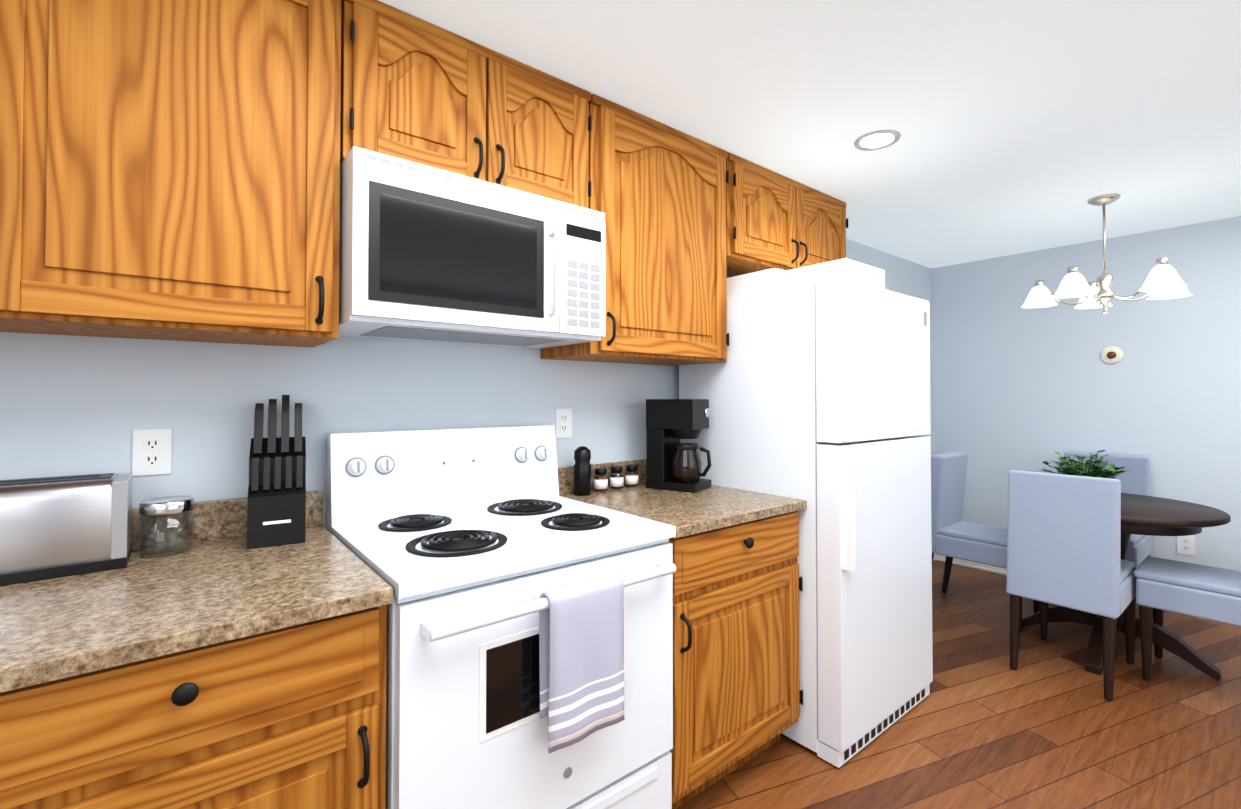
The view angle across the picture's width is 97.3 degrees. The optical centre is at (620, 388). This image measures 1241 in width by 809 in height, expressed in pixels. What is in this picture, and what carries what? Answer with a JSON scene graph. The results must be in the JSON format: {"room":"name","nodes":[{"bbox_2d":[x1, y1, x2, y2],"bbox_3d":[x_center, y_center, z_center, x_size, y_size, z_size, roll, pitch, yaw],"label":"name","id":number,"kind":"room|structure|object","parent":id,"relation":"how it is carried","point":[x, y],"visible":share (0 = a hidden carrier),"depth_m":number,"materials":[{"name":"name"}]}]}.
{"room":"kitchen","nodes":[
{"label":"kitchen","id":0,"kind":"room"},
{"bbox_2d":[0,238,932,527],"bbox_3d":[-0.246,0.165,2.205,7.170,2.320,0.100,1,-1,-39],"label":"wall","id":1,"kind":"structure","parent":0,"point":[78,404],"depth_m":1.55,"materials":[{"name":"blue paint"}]},
{"bbox_2d":[132,429,171,475],"bbox_3d":[-1.181,0.160,1.377,0.075,0.115,0.008,1,-1,-39],"label":"outlet","id":2,"kind":"object","parent":1,"relation":"attached to","point":[151,451],"visible":0.94,"depth_m":1.38,"materials":[{"name":"white plastic"}]},
{"bbox_2d":[0,0,341,347],"bbox_3d":[-1.034,-0.566,1.263,0.646,0.880,0.384,1,-1,-39],"label":"upper cabinet","id":3,"kind":"object","parent":1,"relation":"attached to","point":[169,169],"visible":1,"depth_m":1.15,"materials":[{"name":"brown wood"}]},
{"bbox_2d":[132,490,322,549],"bbox_3d":[-1.450,0.344,1.146,1.470,0.099,0.021,1,-1,-39],"label":"backsplash","id":4,"kind":"structure","parent":1,"relation":"attached to","point":[224,518],"depth_m":1.44,"materials":[{"name":"brown stone"}]},
{"bbox_2d":[340,0,590,208],"bbox_3d":[-0.485,-0.785,1.711,0.756,0.426,0.384,1,-1,-39],"label":"upper cabinet","id":5,"kind":"object","parent":1,"relation":"attached to","point":[417,90],"visible":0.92,"depth_m":1.54,"materials":[{"name":"brown wood"}]},
{"bbox_2d":[339,146,605,348],"bbox_3d":[-0.459,-0.362,1.672,0.752,0.414,0.468,1,-1,-39],"label":"microwave","id":6,"kind":"object","parent":5,"relation":"attached to","point":[431,254],"visible":1,"depth_m":1.47,"materials":[{"name":"white"}]},
{"bbox_2d":[555,409,571,437],"bbox_3d":[-0.223,0.138,2.153,0.075,0.115,0.008,1,-1,-39],"label":"outlet","id":7,"kind":"object","parent":1,"relation":"attached to","point":[563,423],"visible":1,"depth_m":2.15,"materials":[{"name":"white plastic"}]},
{"bbox_2d":[541,93,728,365],"bbox_3d":[0.087,-0.551,2.170,0.702,0.880,0.384,1,-1,-39],"label":"upper cabinet","id":8,"kind":"object","parent":1,"relation":"attached to","point":[658,195],"visible":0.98,"depth_m":2.02,"materials":[{"name":"brown wood"}]},
{"bbox_2d":[726,152,847,277],"bbox_3d":[0.733,-0.768,2.696,0.948,0.431,0.384,1,-1,-39],"label":"upper cabinet","id":9,"kind":"object","parent":1,"relation":"attached to","point":[776,220],"visible":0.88,"depth_m":2.50,"materials":[{"name":"brown wood"}]},
{"bbox_2d":[378,0,1240,267],"bbox_3d":[1.106,-1.051,0.553,7.170,0.060,4.400,1,-1,-39],"label":"ceiling","id":10,"kind":"structure","parent":0,"point":[1021,126],"depth_m":1.86,"materials":[{"name":"grey paint"}]},
{"bbox_2d":[854,130,900,150],"bbox_3d":[1.026,-0.991,2.185,0.170,0.006,0.170,1,-1,-39],"label":"recessed light","id":11,"kind":"object","parent":10,"relation":"in","point":[876,140],"visible":1,"depth_m":2.18,"materials":[{"name":"grey"}]},
{"bbox_2d":[1021,194,1191,313],"bbox_3d":[2.484,-0.684,2.838,0.687,0.600,0.667,1,-1,-39],"label":"chandelier","id":12,"kind":"object","parent":10,"relation":"hanging from","point":[1163,280],"visible":1,"depth_m":2.78,"materials":[{"name":"white glass"}]},
{"bbox_2d":[677,560,1240,808],"bbox_3d":[1.106,1.329,0.515,7.170,0.060,4.400,1,-1,-39],"label":"floor","id":13,"kind":"structure","parent":0,"point":[1045,724],"depth_m":2.08,"materials":[{"name":"brown wood"}]},
{"bbox_2d":[0,606,386,808],"bbox_3d":[-0.947,0.865,1.120,0.710,0.885,0.680,1,-1,-39],"label":"base cabinet","id":14,"kind":"object","parent":13,"relation":"on","point":[219,665],"depth_m":0.92,"materials":[{"name":"brown wood"}]},
{"bbox_2d":[0,526,392,693],"bbox_3d":[-1.237,0.404,0.882,1.470,0.030,0.697,1,-1,-39],"label":"countertop","id":15,"kind":"structure","parent":14,"relation":"on","point":[219,591],"depth_m":1.00,"materials":[{"name":"beige stone"}]},
{"bbox_2d":[0,473,132,585],"bbox_3d":[-1.252,0.295,1.173,0.295,0.197,0.165,1,-1,-39],"label":"toaster","id":16,"kind":"object","parent":15,"relation":"on","point":[56,527],"visible":1,"depth_m":1.15,"materials":[{"name":"silver metal"}]},
{"bbox_2d":[139,496,194,557],"bbox_3d":[-1.093,0.332,1.317,0.104,0.128,0.104,1,-1,-39],"label":"glass jar","id":17,"kind":"object","parent":15,"relation":"on","point":[166,505],"visible":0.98,"depth_m":1.30,"materials":[{"name":"clear glass"}]},
{"bbox_2d":[247,395,305,548],"bbox_3d":[-0.906,0.207,1.445,0.125,0.380,0.157,1,-1,-31],"label":"knife block","id":18,"kind":"object","parent":15,"relation":"on","point":[276,508],"visible":1,"depth_m":1.40,"materials":[{"name":"black plastic"}]},
{"bbox_2d":[326,425,675,808],"bbox_3d":[-0.337,0.723,1.548,0.759,1.185,0.733,1,-1,-39],"label":"stove","id":19,"kind":"object","parent":13,"relation":"on","point":[469,546],"visible":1,"depth_m":1.36,"materials":[{"name":"white enameled metal"},{"name":"black metal"},{"name":"black glass"}]},
{"bbox_2d":[539,574,624,752],"bbox_3d":[-0.089,0.637,1.296,0.212,0.349,0.056,1,-1,-39],"label":"hanging towel","id":20,"kind":"object","parent":19,"relation":"hanging from","point":[581,675],"visible":0.98,"depth_m":1.27,"materials":[{"name":"grey fabric"}]},
{"bbox_2d":[557,459,806,808],"bbox_3d":[0.202,0.815,2.030,0.672,1.015,0.714,1,-1,-39],"label":"base cabinet","id":21,"kind":"object","parent":13,"relation":"on","point":[737,691],"visible":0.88,"depth_m":1.78,"materials":[{"name":"brown wood"}]},
{"bbox_2d":[574,446,590,495],"bbox_3d":[-0.147,0.315,2.103,0.068,0.185,0.068,1,-1,-39],"label":"pepper mill","id":22,"kind":"object","parent":21,"relation":"on","point":[582,472],"visible":1,"depth_m":2.08,"materials":[{"name":"black plastic"}]},
{"bbox_2d":[594,468,607,491],"bbox_3d":[-0.078,0.364,2.177,0.056,0.090,0.055,1,-1,-39],"label":"spice jar","id":23,"kind":"object","parent":21,"relation":"on","point":[600,483],"visible":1,"depth_m":2.16,"materials":[{"name":"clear glass"}]},
{"bbox_2d":[610,466,623,489],"bbox_3d":[-0.015,0.365,2.234,0.056,0.090,0.055,1,-1,-39],"label":"spice jar","id":24,"kind":"object","parent":21,"relation":"on","point":[616,481],"visible":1,"depth_m":2.21,"materials":[{"name":"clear glass"}]},
{"bbox_2d":[625,464,637,486],"bbox_3d":[0.048,0.366,2.292,0.056,0.090,0.055,1,-1,-39],"label":"spice jar","id":25,"kind":"object","parent":21,"relation":"on","point":[631,478],"visible":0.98,"depth_m":2.27,"materials":[{"name":"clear glass"}]},
{"bbox_2d":[646,399,710,492],"bbox_3d":[0.256,0.228,2.257,0.253,0.365,0.170,-1,-1,31],"label":"coffee maker","id":26,"kind":"object","parent":21,"relation":"on","point":[674,463],"visible":1,"depth_m":2.21,"materials":[{"name":"black plastic"}]},
{"bbox_2d":[679,277,932,767],"bbox_3d":[0.818,0.475,2.415,0.755,1.708,0.815,1,-1,-39],"label":"refrigerator","id":27,"kind":"object","parent":13,"relation":"on","point":[817,394],"visible":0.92,"depth_m":2.05,"materials":[{"name":"white painted metal"},{"name":"black plastic"}]},
{"bbox_2d":[726,268,809,297],"bbox_3d":[0.637,-0.434,2.402,0.260,0.106,0.280,1,-1,-39],"label":"box","id":28,"kind":"object","parent":27,"relation":"on","point":[761,281],"visible":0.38,"depth_m":2.29,"materials":[{"name":"white cardboard"}]},
{"bbox_2d":[786,258,884,288],"bbox_3d":[0.987,-0.462,2.518,0.352,0.166,0.302,1,-1,-39],"label":"box","id":29,"kind":"object","parent":27,"relation":"on","point":[851,270],"visible":0.33,"depth_m":2.38,"materials":[{"name":"white cardboard"}]},
{"bbox_2d":[931,452,1038,631],"bbox_3d":[2.164,0.875,3.293,0.400,0.934,0.550,1,-1,-39],"label":"chair","id":30,"kind":"object","parent":13,"relation":"on","point":[953,534],"visible":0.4,"depth_m":3.29,"materials":[{"name":"fabric"}]},
{"bbox_2d":[1006,470,1136,700],"bbox_3d":[2.172,0.865,2.627,0.551,0.934,0.400,1,-1,-39],"label":"chair","id":31,"kind":"object","parent":13,"relation":"on","point":[1063,540],"visible":0.98,"depth_m":2.47,"materials":[{"name":"fabric"}]},
{"bbox_2d":[1052,451,1151,605],"bbox_3d":[2.933,0.876,3.340,0.551,0.934,0.400,1,-1,-39],"label":"chair","id":32,"kind":"object","parent":13,"relation":"on","point":[1135,479],"visible":0.19,"depth_m":3.31,"materials":[{"name":"fabric"}]},
{"bbox_2d":[1022,493,1230,680],"bbox_3d":[2.501,0.958,2.796,0.840,0.750,0.840,1,-1,-39],"label":"dining table","id":33,"kind":"object","parent":13,"relation":"on","point":[1149,515],"visible":0.46,"depth_m":2.58,"materials":[{"name":"brown wood"}]},
{"bbox_2d":[1038,450,1130,478],"bbox_3d":[2.444,0.447,2.873,0.387,0.273,0.367,1,-1,-39],"label":"potted plant","id":34,"kind":"object","parent":33,"relation":"on","point":[1070,469],"visible":0.65,"depth_m":2.83,"materials":[{"name":"green plant"}]},
{"bbox_2d":[1134,556,1240,680],"bbox_3d":[2.680,0.862,2.418,0.400,0.934,0.550,1,-1,-39],"label":"chair","id":35,"kind":"object","parent":13,"relation":"on","point":[1199,591],"visible":1,"depth_m":2.43,"materials":[{"name":"fabric"}]},
{"bbox_2d":[932,216,1240,570],"bbox_3d":[3.854,0.174,2.758,0.100,2.320,4.200,1,-1,-39],"label":"wall","id":36,"kind":"structure","parent":0,"point":[1016,386],"depth_m":3.55,"materials":[{"name":"blue paint"}]},
{"bbox_2d":[935,553,1006,574],"bbox_3d":[3.807,1.291,2.702,0.019,0.085,4.198,1,-1,-39],"label":"baseboard","id":37,"kind":"structure","parent":36,"relation":"attached to","point":[980,566],"depth_m":4.10,"materials":[{"name":"white wood"}]},
{"bbox_2d":[1100,346,1123,363],"bbox_3d":[3.164,-0.214,3.518,0.022,0.116,0.116,1,-1,-39],"label":"thermostat","id":38,"kind":"object","parent":36,"relation":"attached to","point":[1111,355],"visible":1,"depth_m":3.51,"materials":[{"name":"white plastic"}]},
{"bbox_2d":[1177,535,1194,555],"bbox_3d":[3.371,0.932,3.256,0.008,0.115,0.075,1,-1,-39],"label":"outlet","id":39,"kind":"object","parent":36,"relation":"attached to","point":[1185,544],"visible":0.98,"depth_m":3.25,"materials":[{"name":"white plastic"}]}
]}

